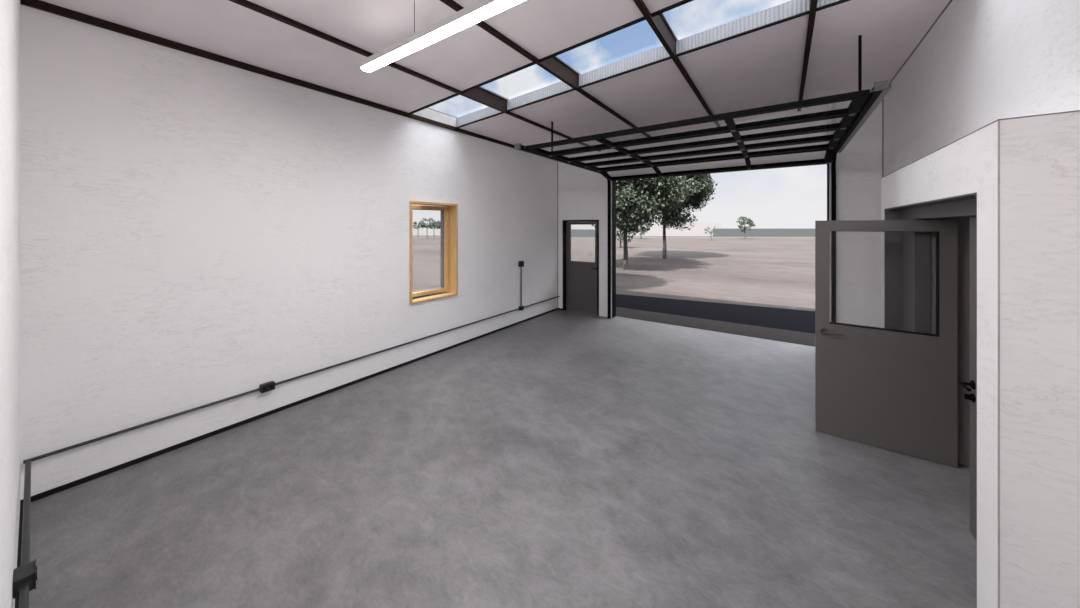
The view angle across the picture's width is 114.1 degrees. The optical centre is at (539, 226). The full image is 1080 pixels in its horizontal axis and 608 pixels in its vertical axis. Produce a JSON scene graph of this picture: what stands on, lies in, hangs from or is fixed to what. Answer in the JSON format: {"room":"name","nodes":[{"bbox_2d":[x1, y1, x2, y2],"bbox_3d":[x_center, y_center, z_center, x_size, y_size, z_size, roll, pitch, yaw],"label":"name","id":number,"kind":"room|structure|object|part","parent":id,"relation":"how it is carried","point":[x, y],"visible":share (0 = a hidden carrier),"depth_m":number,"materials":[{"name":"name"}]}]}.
{"room":"garage","nodes":[
{"label":"garage","id":0,"kind":"room"},
{"bbox_2d":[0,0,19,607],"bbox_3d":[-1.303,-0.020,0.709,6.050,4.040,0.200,0,0,35],"label":"wall","id":1,"kind":"structure","parent":0,"point":[9,9],"depth_m":1.39,"materials":[{"name":"white paint"}]},
{"bbox_2d":[15,500,22,607],"bbox_3d":[-1.502,1.981,0.980,5.386,0.038,0.018,0,0,35],"label":"baseboard","id":2,"kind":"structure","parent":1,"relation":"attached to","point":[21,502],"depth_m":2.19,"materials":[{"name":"black rubber"}]},
{"bbox_2d":[12,559,36,598],"bbox_3d":[-2.468,1.685,1.679,0.148,0.082,0.066,0,0,35],"label":"outlet box","id":3,"kind":"object","parent":1,"relation":"attached to","point":[25,574],"visible":0.98,"depth_m":1.66,"materials":[{"name":"metal"}]},
{"bbox_3d":[-2.452,1.685,1.702,0.122,0.082,0.005,0,0,35],"label":"plate","id":4,"kind":"part","parent":3,"relation":"part of","materials":[{"name":"metal"}]},
{"bbox_2d":[19,460,30,607],"bbox_3d":[-2.093,1.685,1.418,3.856,0.025,0.025,0,0,35],"label":"conduit","id":5,"kind":"object","parent":1,"relation":"attached to","point":[25,549],"visible":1,"depth_m":1.93,"materials":[{"name":"metal"}]},
{"bbox_2d":[20,4,556,499],"bbox_3d":[-1.760,0.172,5.578,0.250,3.656,7.680,0,0,35],"label":"wall","id":6,"kind":"structure","parent":0,"point":[196,231],"depth_m":3.35,"materials":[{"name":"white paint"}]},
{"bbox_2d":[20,0,513,147],"bbox_3d":[-1.637,-1.629,5.504,0.034,0.058,7.300,0,0,35],"label":"beam","id":7,"kind":"structure","parent":6,"relation":"attached to","point":[37,4],"depth_m":3.35,"materials":[{"name":"black metal"}]},
{"bbox_2d":[259,381,275,392],"bbox_3d":[-2.876,1.685,3.693,0.062,0.082,0.148,0,0,35],"label":"outlet box","id":8,"kind":"object","parent":6,"relation":"attached to","point":[268,386],"visible":1,"depth_m":3.67,"materials":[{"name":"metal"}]},
{"bbox_2d":[20,308,557,501],"bbox_3d":[-1.645,1.981,5.511,0.014,0.038,7.300,0,0,35],"label":"baseboard","id":9,"kind":"structure","parent":6,"relation":"attached to","point":[185,443],"depth_m":3.44,"materials":[{"name":"black rubber"}]},
{"bbox_2d":[23,296,559,463],"bbox_3d":[-1.614,1.685,5.501,0.042,0.025,7.296,0,0,35],"label":"conduit","id":10,"kind":"object","parent":6,"relation":"attached to","point":[358,358],"visible":1,"depth_m":3.36,"materials":[{"name":"metal"}]},
{"bbox_2d":[410,201,457,304],"bbox_3d":[-1.831,0.377,5.631,0.485,1.521,0.905,0,0,35],"label":"window","id":11,"kind":"structure","parent":6,"relation":"in","point":[448,287],"depth_m":5.87,"materials":[{"name":"yellow wood"}]},
{"bbox_3d":[-1.825,1.103,5.626,0.112,0.004,0.842,0,0,35],"label":"sill","id":12,"kind":"part","parent":11,"relation":"part of","materials":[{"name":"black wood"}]},
{"bbox_3d":[-1.858,0.377,5.663,0.035,1.446,0.830,0,0,45],"label":"casement frame","id":13,"kind":"part","parent":11,"relation":"part of","materials":[{"name":"yellow wood"}]},
{"bbox_2d":[518,261,523,266],"bbox_3d":[-0.391,0.765,7.276,0.062,0.119,0.145,0,0,35],"label":"outlet box","id":14,"kind":"object","parent":6,"relation":"attached to","point":[520,263],"visible":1,"depth_m":7.24,"materials":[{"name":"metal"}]},
{"bbox_2d":[521,267,521,305],"bbox_3d":[-0.393,1.232,7.277,0.025,0.825,0.025,0,0,35],"label":"conduit","id":15,"kind":"object","parent":6,"relation":"attached to","point":[521,267],"visible":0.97,"depth_m":7.27,"materials":[{"name":"metal"}]},
{"bbox_2d":[557,161,557,307],"bbox_3d":[0.431,0.182,8.505,0.012,3.556,0.012,0,0,35],"label":"trim","id":16,"kind":"structure","parent":6,"relation":"attached to","point":[557,161],"depth_m":8.50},
{"bbox_2d":[41,0,949,156],"bbox_3d":[0.789,-1.917,3.883,6.370,0.554,7.800,0,0,35],"label":"ceiling","id":17,"kind":"structure","parent":0,"point":[763,67],"depth_m":3.63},
{"bbox_2d":[229,0,600,151],"bbox_3d":[-0.731,-1.785,4.876,0.046,0.184,7.300,0,0,35],"label":"ceiling beam","id":18,"kind":"structure","parent":17,"relation":"attached to","point":[479,95],"depth_m":3.89,"materials":[{"name":"black metal"}]},
{"bbox_2d":[360,0,524,72],"bbox_3d":[-0.416,-1.619,2.298,2.704,0.517,0.096,0,0,35],"label":"lamp","id":19,"kind":"object","parent":17,"relation":"hanging from","point":[480,10],"visible":1,"depth_m":2.48,"materials":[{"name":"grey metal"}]},
{"bbox_2d":[409,94,502,127],"bbox_3d":[-1.212,-1.774,5.168,1.117,0.262,0.926,0,0,35],"label":"skylight","id":20,"kind":"object","parent":17,"relation":"attached to","point":[488,112],"visible":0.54,"depth_m":5.49,"materials":[{"name":"metal"}]},
{"bbox_3d":[-1.465,-1.685,4.803,1.077,0.082,0.038,0,0,35],"label":"trim","id":21,"kind":"part","parent":20,"relation":"part of","materials":[{"name":"metal"}]},
{"bbox_3d":[-0.959,-1.685,5.532,1.077,0.082,0.038,0,0,35],"label":"trim","id":22,"kind":"part","parent":20,"relation":"part of","materials":[{"name":"metal"}]},
{"bbox_2d":[462,62,574,111],"bbox_3d":[-0.258,-1.848,4.505,1.194,0.267,0.926,0,0,35],"label":"skylight","id":23,"kind":"object","parent":17,"relation":"attached to","point":[559,88],"visible":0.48,"depth_m":4.79,"materials":[{"name":"metal"}]},
{"bbox_3d":[-0.511,-1.758,4.141,1.154,0.087,0.038,0,0,35],"label":"trim","id":24,"kind":"part","parent":23,"relation":"part of","materials":[{"name":"black rubber"}]},
{"bbox_3d":[-0.005,-1.758,4.870,1.154,0.087,0.038,0,0,35],"label":"trim","id":25,"kind":"part","parent":23,"relation":"part of","materials":[{"name":"metal"}]},
{"bbox_2d":[440,0,650,136],"bbox_3d":[0.255,-1.861,4.192,0.046,0.184,7.300,0,0,35],"label":"ceiling beam","id":26,"kind":"structure","parent":17,"relation":"attached to","point":[555,67],"depth_m":4.03,"materials":[{"name":"black metal"}]},
{"bbox_2d":[539,16,671,87],"bbox_3d":[0.728,-1.924,3.822,1.194,0.267,0.926,0,0,35],"label":"skylight","id":27,"kind":"object","parent":17,"relation":"attached to","point":[659,54],"visible":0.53,"depth_m":4.07,"materials":[{"name":"metal"}]},
{"bbox_3d":[0.475,-1.834,3.457,1.154,0.087,0.038,0,0,35],"label":"trim","id":28,"kind":"part","parent":27,"relation":"part of","materials":[{"name":"black rubber"}]},
{"bbox_3d":[0.981,-1.834,4.186,1.154,0.087,0.038,0,0,35],"label":"trim","id":29,"kind":"part","parent":27,"relation":"part of","materials":[{"name":"black metal"}]},
{"bbox_2d":[633,0,719,126],"bbox_3d":[1.241,-1.938,3.508,0.046,0.184,7.300,0,0,35],"label":"ceiling beam","id":30,"kind":"structure","parent":17,"relation":"attached to","point":[657,23],"depth_m":3.58,"materials":[{"name":"black metal"}]},
{"bbox_2d":[651,0,809,56],"bbox_3d":[1.714,-2.001,3.138,1.194,0.267,0.926,0,0,35],"label":"skylight","id":31,"kind":"object","parent":17,"relation":"attached to","point":[792,9],"visible":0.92,"depth_m":3.44,"materials":[{"name":"metal"}]},
{"bbox_3d":[1.461,-1.911,2.773,1.154,0.087,0.038,0,0,35],"label":"trim","id":32,"kind":"part","parent":31,"relation":"part of","materials":[{"name":"black rubber"}]},
{"bbox_3d":[1.967,-1.911,3.502,1.154,0.087,0.038,0,0,35],"label":"trim","id":33,"kind":"part","parent":31,"relation":"part of","materials":[{"name":"black metal"}]},
{"bbox_2d":[797,0,817,111],"bbox_3d":[2.227,-2.014,2.824,0.046,0.184,7.300,0,0,35],"label":"ceiling beam","id":34,"kind":"structure","parent":17,"relation":"attached to","point":[813,3],"depth_m":3.69,"materials":[{"name":"black metal"}]},
{"bbox_2d":[816,0,849,11],"bbox_3d":[2.619,-2.071,2.510,0.997,0.255,0.926,0,0,35],"label":"skylight","id":35,"kind":"object","parent":17,"relation":"attached to","point":[822,4],"visible":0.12,"depth_m":3.10,"materials":[{"name":"metal"}]},
{"bbox_2d":[29,309,975,607],"bbox_3d":[1.096,2.075,3.597,7.200,0.150,7.680,0,0,35],"label":"floor","id":36,"kind":"structure","parent":0,"point":[566,458],"depth_m":2.55,"materials":[{"name":"concrete"}]},
{"bbox_2d":[558,100,881,327],"bbox_3d":[2.966,-0.020,6.864,6.050,4.040,0.180,0,0,35],"label":"wall","id":37,"kind":"structure","parent":0,"point":[582,193],"depth_m":5.54,"materials":[{"name":"white paint"}]},
{"bbox_2d":[514,121,610,318],"bbox_3d":[0.602,0.129,6.386,0.120,3.742,3.300,0,0,35],"label":"door track","id":38,"kind":"object","parent":37,"relation":"attached to","point":[518,146],"visible":0.66,"depth_m":7.66,"materials":[{"name":"black metal"}]},
{"bbox_3d":[0.201,-1.466,5.790,0.024,0.552,0.024,0,0,35],"label":"hanger rod","id":39,"kind":"part","parent":38,"relation":"part of","materials":[{"name":"black metal"}]},
{"bbox_2d":[523,89,873,180],"bbox_3d":[2.166,-1.091,5.299,3.778,0.188,3.031,0,0,35],"label":"door","id":40,"kind":"structure","parent":38,"relation":"attached to","point":[858,98],"depth_m":4.76,"materials":[{"name":"black metal"}]},
{"bbox_2d":[563,220,598,315],"bbox_3d":[0.987,0.917,8.232,0.951,2.166,0.186,0,0,35],"label":"door","id":41,"kind":"structure","parent":37,"relation":"in","point":[580,278],"depth_m":8.27,"materials":[{"name":"grey paint"}]},
{"bbox_2d":[612,163,828,317],"bbox_3d":[3.157,0.477,6.731,3.697,3.046,0.188,0,0,35],"label":"trim","id":42,"kind":"structure","parent":37,"relation":"attached to","point":[613,181],"depth_m":7.70,"materials":[{"name":"black metal"}]},
{"bbox_2d":[831,35,890,321],"bbox_3d":[3.738,0.009,4.210,0.106,3.982,3.300,0,0,35],"label":"door track","id":43,"kind":"object","parent":37,"relation":"attached to","point":[881,88],"visible":0.81,"depth_m":4.23,"materials":[{"name":"black metal"}]},
{"bbox_3d":[3.315,-1.586,3.630,0.024,0.792,0.024,0,0,35],"label":"hanger rod","id":44,"kind":"part","parent":43,"relation":"part of","materials":[{"name":"black metal"}]},
{"bbox_2d":[881,111,1079,607],"bbox_3d":[3.480,0.748,2.181,1.568,2.505,2.389,0,0,35],"label":"wall","id":45,"kind":"structure","parent":0,"point":[1040,155],"depth_m":1.61,"materials":[{"name":"white paint"}]},
{"bbox_2d":[815,192,976,607],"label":"door","id":46,"kind":"structure","parent":45,"relation":"in","point":[908,386],"depth_m":3.07,"materials":[{"name":"grey paint"}]},
{"bbox_3d":[2.775,1.008,3.330,0.167,0.054,0.064,0,0,35],"label":"handle","id":47,"kind":"part","parent":46,"relation":"part of","materials":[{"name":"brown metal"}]},
{"bbox_3d":[3.925,0.828,2.718,1.239,2.345,0.060,0,0,35],"label":"panel","id":48,"kind":"part","parent":46,"relation":"part of","materials":[{"name":"paint"}]},
{"bbox_3d":[2.733,1.015,2.230,0.064,0.054,0.147,0,0,35],"label":"handle","id":49,"kind":"part","parent":46,"relation":"part of","materials":[{"name":"black metal"}]},
{"bbox_2d":[882,110,1079,177],"bbox_3d":[3.000,-0.504,2.513,0.404,0.006,2.390,0,0,35],"label":"trim","id":50,"kind":"structure","parent":45,"relation":"attached to","point":[1076,110],"depth_m":1.64,"materials":[{"name":"grey metal"}]},
{"bbox_2d":[998,120,999,607],"bbox_3d":[2.157,0.750,1.647,0.005,2.501,0.005,0,0,35],"label":"trim","id":51,"kind":"structure","parent":45,"relation":"attached to","point":[998,120],"depth_m":1.65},
{"bbox_2d":[884,0,1079,175],"bbox_3d":[3.151,-0.017,2.183,0.220,4.034,7.300,0,0,35],"label":"wall","id":52,"kind":"structure","parent":0,"point":[982,62],"depth_m":2.67,"materials":[{"name":"white paint"}]},
{"bbox_2d":[882,98,883,176],"bbox_3d":[5.133,-0.010,5.243,0.012,4.020,0.012,0,0,35],"label":"trim","id":53,"kind":"structure","parent":52,"relation":"attached to","point":[883,98],"depth_m":5.24,"materials":[{"name":"grey metal"}]},
{"bbox_2d":[891,0,952,81],"bbox_3d":[3.057,-2.014,2.249,0.010,0.012,7.300,0,0,35],"label":"trim","id":54,"kind":"structure","parent":52,"relation":"attached to","point":[950,1],"depth_m":3.69,"materials":[{"name":"black metal"}]},
{"label":"outside","id":55,"kind":"structure","parent":0,"visible":0},
{"bbox_2d":[413,235,814,310],"bbox_3d":[0.000,2.030,0.000,300.000,0.001,300.000,0,0,35],"label":"ground","id":56,"kind":"structure","parent":55,"point":[763,272],"depth_m":16.73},
{"bbox_2d":[413,221,421,228],"bbox_3d":[-25.122,0.405,71.933,2.398,3.252,2.122,0,0,35],"label":"tree","id":57,"kind":"object","parent":56,"relation":"on","point":[415,222],"visible":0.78,"depth_m":71.68,"materials":[{"name":"green plant"}]},
{"bbox_2d":[413,225,439,234],"bbox_3d":[-27.578,0.780,91.004,21.583,2.500,14.000,0,0,0],"label":"warehouse","id":58,"kind":"structure","parent":56,"relation":"on","point":[421,231],"depth_m":84.00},
{"bbox_2d":[419,217,435,228],"bbox_3d":[-19.415,0.180,60.193,2.756,3.703,2.650,0,0,1],"label":"tree","id":59,"kind":"object","parent":56,"relation":"on","point":[423,224],"visible":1,"depth_m":59.71,"materials":[{"name":"green plant"}]},
{"bbox_2d":[571,229,594,236],"bbox_3d":[1.998,1.255,70.203,19.984,1.550,0.400,0,0,0],"label":"wall","id":60,"kind":"structure","parent":56,"relation":"on","point":[574,232],"depth_m":70.00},
{"bbox_2d":[413,237,814,237],"bbox_3d":[25.070,2.035,69.158,96.596,0.030,71.498,0,0,35],"label":"road","id":61,"kind":"structure","parent":56,"relation":"on","point":[413,237],"depth_m":67.40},
{"bbox_2d":[616,223,632,247],"bbox_3d":[7.872,0.413,34.045,3.207,3.244,3.244,0,0,35],"label":"tree","id":62,"kind":"object","parent":56,"relation":"on","point":[619,236],"visible":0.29,"depth_m":33.72,"materials":[{"name":"green plant"}]},
{"bbox_2d":[633,225,649,238],"bbox_3d":[17.092,0.643,59.928,3.382,2.781,3.578,0,0,35],"label":"tree","id":63,"kind":"object","parent":56,"relation":"on","point":[639,229],"visible":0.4,"depth_m":59.61,"materials":[{"name":"green plant"}]},
{"bbox_2d":[592,175,695,269],"bbox_3d":[4.226,-2.175,16.687,6.231,8.413,6.031,0,0,35],"label":"tree","id":64,"kind":"object","parent":56,"relation":"on","point":[638,201],"visible":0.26,"depth_m":14.93,"materials":[{"name":"green plant"}]},
{"bbox_2d":[571,223,721,235],"bbox_3d":[22.490,0.605,85.004,36.074,2.850,14.000,0,0,0],"label":"warehouse","id":65,"kind":"structure","parent":56,"relation":"on","point":[698,229],"depth_m":78.00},
{"bbox_2d":[655,173,717,258],"bbox_3d":[8.012,-2.526,22.651,6.216,9.114,6.547,0,0,6],"label":"tree","id":66,"kind":"object","parent":56,"relation":"on","point":[695,198],"visible":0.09,"depth_m":21.39,"materials":[{"name":"green plant"}]},
{"bbox_2d":[704,226,716,240],"bbox_3d":[25.370,0.953,52.010,1.908,2.159,2.116,0,0,35],"label":"tree","id":67,"kind":"object","parent":56,"relation":"on","point":[715,226],"visible":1,"depth_m":51.91,"materials":[{"name":"green plant"}]},
{"bbox_2d":[616,307,814,346],"bbox_3d":[7.005,2.035,4.835,22.000,0.030,1.070,0,0,35],"label":"apron","id":68,"kind":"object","parent":56,"relation":"on","point":[795,337],"depth_m":7.11,"materials":[{"name":"grey concrete"}]},
{"bbox_2d":[616,294,814,333],"bbox_3d":[8.421,2.034,6.877,22.000,0.032,4.200,0,0,35],"label":"driveway","id":69,"kind":"structure","parent":56,"relation":"on","point":[778,318],"depth_m":8.37,"materials":[{"name":"black asphalt"}]},
{"bbox_2d":[736,216,755,238],"bbox_3d":[35.273,0.056,59.879,3.055,3.952,2.627,0,0,-20],"label":"tree","id":70,"kind":"object","parent":56,"relation":"on","point":[748,220],"visible":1,"depth_m":59.77,"materials":[{"name":"green plant"}]},
{"bbox_2d":[713,229,814,236],"bbox_3d":[56.406,1.180,74.203,39.294,1.700,0.400,0,0,0],"label":"wall","id":71,"kind":"structure","parent":56,"relation":"on","point":[720,232],"depth_m":74.01,"materials":[{"name":"grey concrete"}]}
]}

